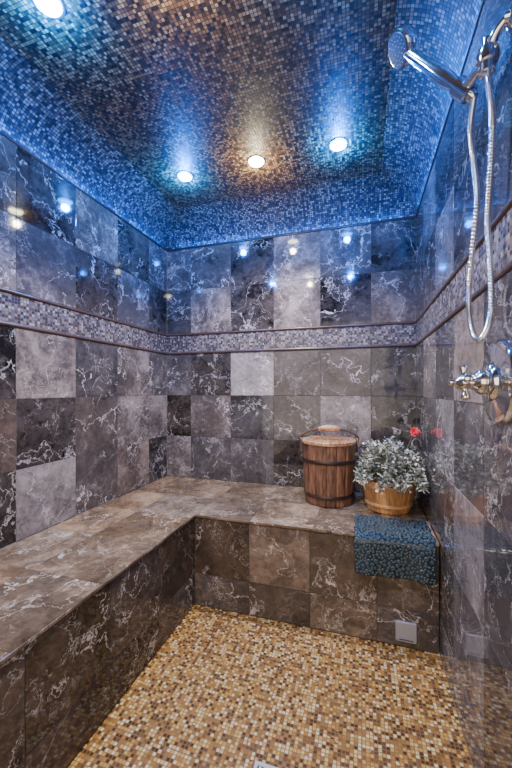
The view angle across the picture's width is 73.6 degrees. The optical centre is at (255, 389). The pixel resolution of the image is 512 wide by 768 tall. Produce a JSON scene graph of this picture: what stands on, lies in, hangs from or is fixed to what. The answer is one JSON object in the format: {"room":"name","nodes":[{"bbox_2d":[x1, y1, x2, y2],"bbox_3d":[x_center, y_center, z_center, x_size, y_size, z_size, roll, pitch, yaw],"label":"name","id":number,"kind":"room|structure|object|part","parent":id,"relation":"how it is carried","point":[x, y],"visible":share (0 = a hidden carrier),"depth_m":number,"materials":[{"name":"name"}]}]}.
{"room":"spa","nodes":[
{"label":"spa","id":0,"kind":"room"},
{"bbox_2d":[0,134,166,548],"bbox_3d":[-1.059,0.030,1.310,0.100,2.080,2.477,0,0,17],"label":"wall","id":1,"kind":"structure","parent":0,"point":[83,423],"depth_m":1.65,"materials":[{"name":"grey tile"}]},
{"bbox_2d":[0,287,166,336],"bbox_3d":[-1.008,-0.395,1.294,0.008,0.017,2.477,0,0,17],"label":"trim","id":2,"kind":"structure","parent":1,"relation":"attached to","point":[2,289],"depth_m":1.66,"materials":[{"name":"stone"}]},
{"bbox_2d":[0,321,166,354],"bbox_3d":[-1.008,-0.263,1.294,0.008,0.017,2.477,0,0,17],"label":"trim","id":3,"kind":"structure","parent":1,"relation":"attached to","point":[4,323],"depth_m":1.66,"materials":[{"name":"stone"}]},
{"bbox_2d":[0,131,166,251],"bbox_3d":[-1.009,-1.006,1.295,0.005,0.012,2.477,0,0,17],"label":"trim","id":4,"kind":"structure","parent":1,"relation":"attached to","point":[1,132],"depth_m":1.66,"materials":[{"name":"stone"}]},
{"bbox_2d":[0,0,481,249],"bbox_3d":[-0.223,-1.095,1.051,1.651,0.170,2.477,0,0,17],"label":"ceiling","id":5,"kind":"structure","parent":0,"point":[119,98],"depth_m":1.39,"materials":[{"name":"tile"}]},
{"bbox_2d":[31,0,65,19],"bbox_3d":[-0.633,-1.173,1.040,0.096,0.014,0.096,0,0,17],"label":"recessed light","id":6,"kind":"object","parent":5,"relation":"in","point":[53,9],"visible":1,"depth_m":1.05,"materials":[{"name":"white glass"}]},
{"bbox_2d":[176,170,193,181],"bbox_3d":[-0.392,-1.173,1.885,0.096,0.014,0.096,0,0,17],"label":"recessed light","id":7,"kind":"object","parent":5,"relation":"in","point":[186,176],"visible":1,"depth_m":1.87,"materials":[{"name":"white metal"}]},
{"bbox_2d":[247,155,265,167],"bbox_3d":[0.002,-1.173,1.763,0.096,0.014,0.096,0,0,17],"label":"recessed light","id":8,"kind":"object","parent":5,"relation":"in","point":[256,161],"visible":1,"depth_m":1.75,"materials":[{"name":"white glass"}]},
{"bbox_2d":[328,137,348,151],"bbox_3d":[0.395,-1.173,1.642,0.096,0.014,0.096,0,0,17],"label":"recessed light","id":9,"kind":"object","parent":5,"relation":"in","point":[339,143],"visible":1,"depth_m":1.63,"materials":[{"name":"white glass"}]},
{"bbox_2d":[67,604,472,767],"bbox_3d":[-0.223,1.130,1.051,1.651,0.120,2.477,0,0,17],"label":"floor","id":10,"kind":"structure","parent":0,"point":[225,689],"depth_m":1.17,"materials":[{"name":"tile"}]},
{"bbox_2d":[0,476,438,767],"bbox_3d":[-0.223,0.845,1.050,1.645,0.449,2.474,0,0,17],"label":"shower bench","id":11,"kind":"object","parent":10,"relation":"on","point":[88,599],"visible":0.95,"depth_m":1.42,"materials":[{"name":"brown stone"}]},
{"bbox_3d":[-0.223,0.627,1.050,1.645,0.013,2.474,0,0,17],"label":"seat","id":12,"kind":"part","parent":11,"relation":"part of","materials":[{"name":"brown stone"}]},
{"bbox_2d":[299,425,359,507],"bbox_3d":[0.408,0.407,1.920,0.298,0.425,0.298,0,0,38],"label":"wooden bucket","id":13,"kind":"object","parent":11,"relation":"on","point":[328,461],"visible":0.99,"depth_m":1.80,"materials":[{"name":"brown wood"}]},
{"bbox_3d":[0.408,0.278,1.920,0.296,0.032,0.298,0,0,17],"label":"lid","id":14,"kind":"part","parent":13,"relation":"part of","materials":[{"name":"brown wood"}]},
{"bbox_2d":[352,427,428,514],"bbox_3d":[0.675,0.400,1.775,0.352,0.438,0.512,0,0,17],"label":"potted plant","id":15,"kind":"object","parent":11,"relation":"on","point":[389,479],"visible":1,"depth_m":1.69,"materials":[{"name":"green plant"}]},
{"bbox_3d":[0.693,0.539,1.793,0.276,0.160,0.276,0,0,17],"label":"pot","id":16,"kind":"part","parent":15,"relation":"part of","materials":[{"name":"brown wood"}]},
{"bbox_3d":[0.686,0.366,1.772,0.313,0.213,0.450,0,0,17],"label":"stem","id":17,"kind":"part","parent":15,"relation":"part of","materials":[{"name":"green plant"}]},
{"bbox_2d":[353,514,437,584],"bbox_3d":[0.605,0.693,1.523,0.328,0.172,0.265,0,0,17],"label":"bath mat","id":18,"kind":"object","parent":11,"relation":"on","point":[388,547],"visible":1,"depth_m":1.43,"materials":[{"name":"fabric"}]},
{"bbox_2d":[395,620,416,643],"bbox_3d":[0.621,1.002,1.415,0.082,0.082,0.010,0,0,17],"label":"outlet","id":19,"kind":"object","parent":11,"relation":"attached to","point":[405,631],"visible":1,"depth_m":1.41,"materials":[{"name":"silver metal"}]},
{"bbox_2d":[253,760,277,767],"bbox_3d":[0.028,1.087,0.942,0.088,0.017,0.088,0,0,17],"label":"floor drain","id":20,"kind":"object","parent":10,"relation":"on","point":[258,764],"visible":1,"depth_m":0.98,"materials":[{"name":"metal"}]},
{"bbox_2d":[167,218,415,496],"bbox_3d":[0.158,0.030,2.282,1.651,2.080,0.100,0,0,17],"label":"wall","id":21,"kind":"structure","parent":0,"point":[238,416],"depth_m":2.22,"materials":[{"name":"grey tile"}]},
{"bbox_2d":[167,216,414,251],"bbox_3d":[0.143,-1.006,2.232,1.651,0.012,0.005,0,0,17],"label":"trim","id":22,"kind":"structure","parent":21,"relation":"attached to","point":[413,217],"depth_m":2.19,"materials":[{"name":"stone"}]},
{"bbox_2d":[167,343,415,354],"bbox_3d":[0.142,-0.263,2.231,1.651,0.017,0.008,0,0,17],"label":"trim","id":23,"kind":"structure","parent":21,"relation":"attached to","point":[412,344],"depth_m":2.19,"materials":[{"name":"tile"}]},
{"bbox_2d":[167,321,415,336],"bbox_3d":[0.142,-0.395,2.231,1.651,0.017,0.008,0,0,17],"label":"trim","id":24,"kind":"structure","parent":21,"relation":"attached to","point":[401,322],"depth_m":2.19,"materials":[{"name":"stone"}]},
{"bbox_2d":[416,0,511,767],"bbox_3d":[0.614,0.030,0.792,0.100,2.080,2.477,0,0,17],"label":"wall","id":25,"kind":"structure","parent":0,"point":[467,503],"depth_m":1.01,"materials":[{"name":"grey tile"}]},
{"bbox_2d":[388,24,495,342],"bbox_3d":[0.479,-0.544,0.873,0.143,0.863,0.277,0,0,-36],"label":"handheld shower","id":26,"kind":"object","parent":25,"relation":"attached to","point":[403,44],"visible":1,"depth_m":0.83,"materials":[{"name":"silver metal"}]},
{"bbox_3d":[0.464,-0.805,0.870,0.174,0.226,0.036,0,0,42],"label":"handle","id":27,"kind":"part","parent":26,"relation":"part of","materials":[{"name":"silver metal"}]},
{"bbox_2d":[415,0,484,217],"bbox_3d":[0.563,-1.006,0.808,0.005,0.012,2.477,0,0,17],"label":"trim","id":28,"kind":"structure","parent":25,"relation":"attached to","point":[483,1],"depth_m":1.09,"materials":[{"name":"stone"}]},
{"bbox_2d":[415,197,511,322],"bbox_3d":[0.562,-0.395,0.808,0.008,0.017,2.477,0,0,17],"label":"trim","id":29,"kind":"structure","parent":25,"relation":"attached to","point":[508,205],"depth_m":1.01,"materials":[{"name":"stone"}]},
{"bbox_2d":[415,260,511,345],"bbox_3d":[0.562,-0.263,0.808,0.008,0.017,2.477,0,0,17],"label":"trim","id":30,"kind":"structure","parent":25,"relation":"attached to","point":[508,267],"depth_m":0.95,"materials":[{"name":"tile"}]},
{"bbox_2d":[448,338,511,424],"bbox_3d":[0.504,-0.018,0.791,0.107,0.196,0.196,0,0,17],"label":"shower valve","id":31,"kind":"object","parent":25,"relation":"attached to","point":[493,382],"visible":1,"depth_m":0.76,"materials":[{"name":"silver metal"}]},
{"bbox_3d":[0.474,-0.018,0.801,0.043,0.083,0.083,0,0,17],"label":"cross handle","id":32,"kind":"part","parent":31,"relation":"part of","materials":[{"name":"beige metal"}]},
{"bbox_2d":[449,1,511,104],"bbox_3d":[0.510,-0.747,0.770,0.060,0.117,0.183,0,0,-5],"label":"shower fixture","id":33,"kind":"object","parent":25,"relation":"attached to","point":[487,57],"visible":0.98,"depth_m":0.73,"materials":[{"name":"silver metal"}]}
]}

